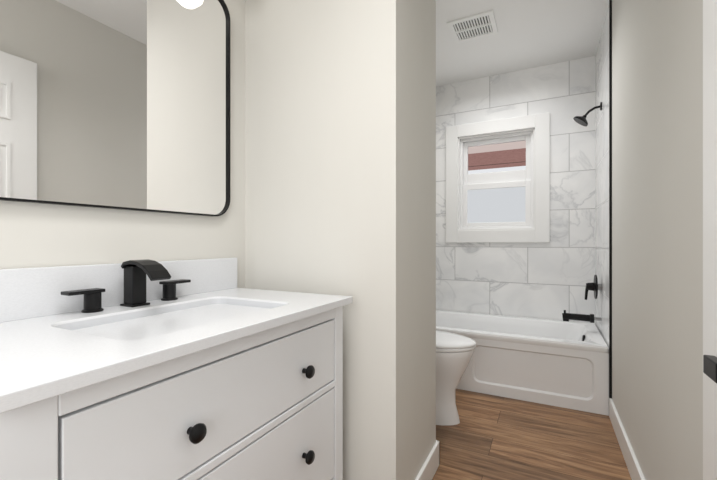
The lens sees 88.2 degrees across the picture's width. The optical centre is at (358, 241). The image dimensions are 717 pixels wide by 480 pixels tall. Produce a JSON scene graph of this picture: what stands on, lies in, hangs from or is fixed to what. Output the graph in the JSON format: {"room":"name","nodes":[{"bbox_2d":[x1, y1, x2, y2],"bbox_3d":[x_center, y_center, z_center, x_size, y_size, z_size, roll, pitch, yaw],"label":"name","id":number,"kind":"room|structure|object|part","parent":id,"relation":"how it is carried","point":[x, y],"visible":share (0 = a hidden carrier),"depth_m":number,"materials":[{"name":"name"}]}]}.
{"room":"bathroom","nodes":[
{"label":"bathroom","id":0,"kind":"room"},
{"bbox_2d":[0,0,244,287],"bbox_3d":[-0.508,-0.205,1.690,0.100,2.530,4.550,0,0,27],"label":"wall","id":1,"kind":"structure","parent":0,"point":[32,235],"depth_m":1.19,"materials":[{"name":"paint"}]},
{"bbox_2d":[0,0,229,215],"bbox_3d":[-0.715,-0.537,1.147,0.020,0.875,0.815,0,0,27],"label":"mirror","id":2,"kind":"object","parent":1,"relation":"attached to","point":[118,104],"visible":0.96,"depth_m":1.12,"materials":[{"name":"black mirror"}]},
{"bbox_2d":[245,0,435,479],"bbox_3d":[-0.063,-0.205,1.682,0.700,2.530,0.520,0,0,27],"label":"wall","id":3,"kind":"structure","parent":0,"point":[340,147],"depth_m":1.42,"materials":[{"name":"paint"}]},
{"bbox_2d":[415,441,439,479],"bbox_3d":[0.255,1.002,1.520,0.015,0.115,0.550,0,0,27],"label":"baseboard","id":4,"kind":"structure","parent":3,"relation":"attached to","point":[428,470],"depth_m":1.64,"materials":[{"name":"white wood"}]},
{"bbox_2d":[436,56,594,323],"bbox_3d":[1.219,-0.205,3.307,1.510,2.530,0.100,0,0,27],"label":"wall","id":5,"kind":"structure","parent":0,"point":[553,277],"depth_m":3.11,"materials":[{"name":"tile"}]},
{"bbox_2d":[446,112,549,242],"bbox_3d":[1.220,-0.532,3.297,0.860,1.075,0.118,0,0,27],"label":"window","id":6,"kind":"structure","parent":5,"relation":"in","point":[497,205],"depth_m":3.28,"materials":[{"name":"white wood"}]},
{"bbox_3d":[1.239,-0.758,3.334,0.492,0.256,0.006,0,0,27],"label":"glass","id":7,"kind":"part","parent":6,"relation":"part of","materials":[{"name":"red"}]},
{"bbox_3d":[1.225,-0.327,3.307,0.488,0.303,0.006,0,0,27],"label":"glass","id":8,"kind":"part","parent":6,"relation":"part of","materials":[{"name":"white glass"}]},
{"bbox_3d":[1.225,-0.336,3.307,0.572,0.389,0.030,0,0,27],"label":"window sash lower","id":9,"kind":"part","parent":6,"relation":"part of","materials":[{"name":"white glass"}]},
{"bbox_3d":[1.239,-0.716,3.334,0.572,0.421,0.030,0,0,27],"label":"window sash upper","id":10,"kind":"part","parent":6,"relation":"part of","materials":[{"name":"clear glass"}]},
{"bbox_3d":[1.232,-0.533,3.320,0.616,0.829,0.065,0,0,27],"label":"frame","id":11,"kind":"part","parent":6,"relation":"part of","materials":[{"name":"white plastic"}]},
{"bbox_2d":[436,0,608,85],"bbox_3d":[0.213,-1.500,1.322,1.720,0.060,4.550,0,0,27],"label":"ceiling","id":12,"kind":"structure","parent":0,"point":[534,33],"depth_m":2.66,"materials":[{"name":"white paint"}]},
{"bbox_2d":[447,10,497,43],"bbox_3d":[0.784,-1.464,2.530,0.290,0.012,0.280,0,0,27],"label":"ceiling vent","id":13,"kind":"object","parent":12,"relation":"in","point":[475,26],"visible":1,"depth_m":2.52,"materials":[{"name":"white"}]},
{"bbox_2d":[432,389,631,479],"bbox_3d":[0.213,1.090,1.322,1.720,0.060,4.550,0,0,27],"label":"floor","id":14,"kind":"structure","parent":0,"point":[490,437],"depth_m":1.95,"materials":[{"name":"brown wood"}]},
{"bbox_2d":[0,258,352,479],"bbox_3d":[-0.484,0.556,1.002,0.562,1.007,0.940,0,0,27],"label":"bathroom vanity","id":15,"kind":"object","parent":14,"relation":"on","point":[195,369],"visible":1,"depth_m":0.85,"materials":[{"name":"white wood"}]},
{"bbox_2d":[60,259,190,313],"bbox_3d":[-0.628,0.121,1.092,0.155,0.137,0.363,0,0,27],"label":"faucet","id":16,"kind":"object","parent":15,"relation":"on","point":[131,286],"depth_m":1.08,"materials":[{"name":"black metal"}]},
{"bbox_2d":[436,331,475,424],"bbox_3d":[0.315,0.636,2.308,0.810,0.847,0.464,0,0,27],"label":"toilet","id":17,"kind":"object","parent":14,"relation":"on","point":[454,353],"visible":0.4,"depth_m":2.13,"materials":[{"name":"white ceramic"}]},
{"bbox_3d":[0.405,0.588,2.263,0.608,0.053,0.346,0,0,27],"label":"seat","id":18,"kind":"part","parent":17,"relation":"part of","materials":[{"name":"white ceramic"}]},
{"bbox_2d":[436,310,608,415],"bbox_3d":[1.025,0.850,2.926,1.502,0.420,0.746,0,0,27],"label":"bathtub","id":19,"kind":"object","parent":14,"relation":"on","point":[561,363],"visible":0.71,"depth_m":2.50,"materials":[{"name":"white ceramic"}]},
{"bbox_2d":[595,5,608,347],"bbox_3d":[1.771,-0.205,2.605,0.110,2.530,0.850,0,0,27],"label":"tiled wall","id":20,"kind":"structure","parent":0,"point":[602,177],"depth_m":2.54,"materials":[{"name":"white tile"}]},
{"bbox_2d":[562,102,601,322],"bbox_3d":[1.593,-0.203,2.643,0.242,1.551,0.172,0,0,27],"label":"shower fixtures","id":21,"kind":"object","parent":20,"relation":"attached to","point":[595,286],"visible":1,"depth_m":2.61,"materials":[{"name":"black metal"}]},
{"bbox_3d":[1.593,0.534,2.643,0.242,0.078,0.062,0,0,27],"label":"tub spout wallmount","id":22,"kind":"part","parent":21,"relation":"part of","materials":[{"name":"black metal"}]},
{"bbox_2d":[609,0,611,397],"bbox_3d":[1.530,-0.205,2.245,0.013,2.530,0.010,0,0,27],"label":"trim","id":23,"kind":"structure","parent":20,"relation":"attached to","point":[610,198],"depth_m":2.24,"materials":[{"name":"black metal"}]},
{"bbox_2d":[612,0,702,479],"bbox_3d":[0.742,-0.205,0.576,0.100,2.530,3.700,0,0,27],"label":"wall","id":24,"kind":"structure","parent":0,"point":[657,222],"depth_m":1.30,"materials":[{"name":"paint"}]},
{"bbox_2d":[609,398,644,479],"bbox_3d":[1.165,1.002,1.533,0.015,0.115,1.590,0,0,27],"label":"baseboard","id":25,"kind":"structure","parent":24,"relation":"attached to","point":[633,465],"depth_m":1.80,"materials":[{"name":"white wood"}]},
{"bbox_2d":[703,0,716,479],"bbox_3d":[0.585,0.011,0.437,0.042,2.082,0.810,0,0,27],"label":"door leaf","id":26,"kind":"structure","parent":24,"relation":"in","point":[709,229],"depth_m":0.77,"materials":[{"name":"white wood"}]},
{"bbox_2d":[703,355,716,382],"bbox_3d":[0.608,0.210,0.596,0.062,0.060,0.065,0,0,27],"label":"door handle","id":27,"kind":"object","parent":26,"relation":"attached to","point":[709,366],"visible":1,"depth_m":0.61,"materials":[{"name":"black metal"}]}
]}

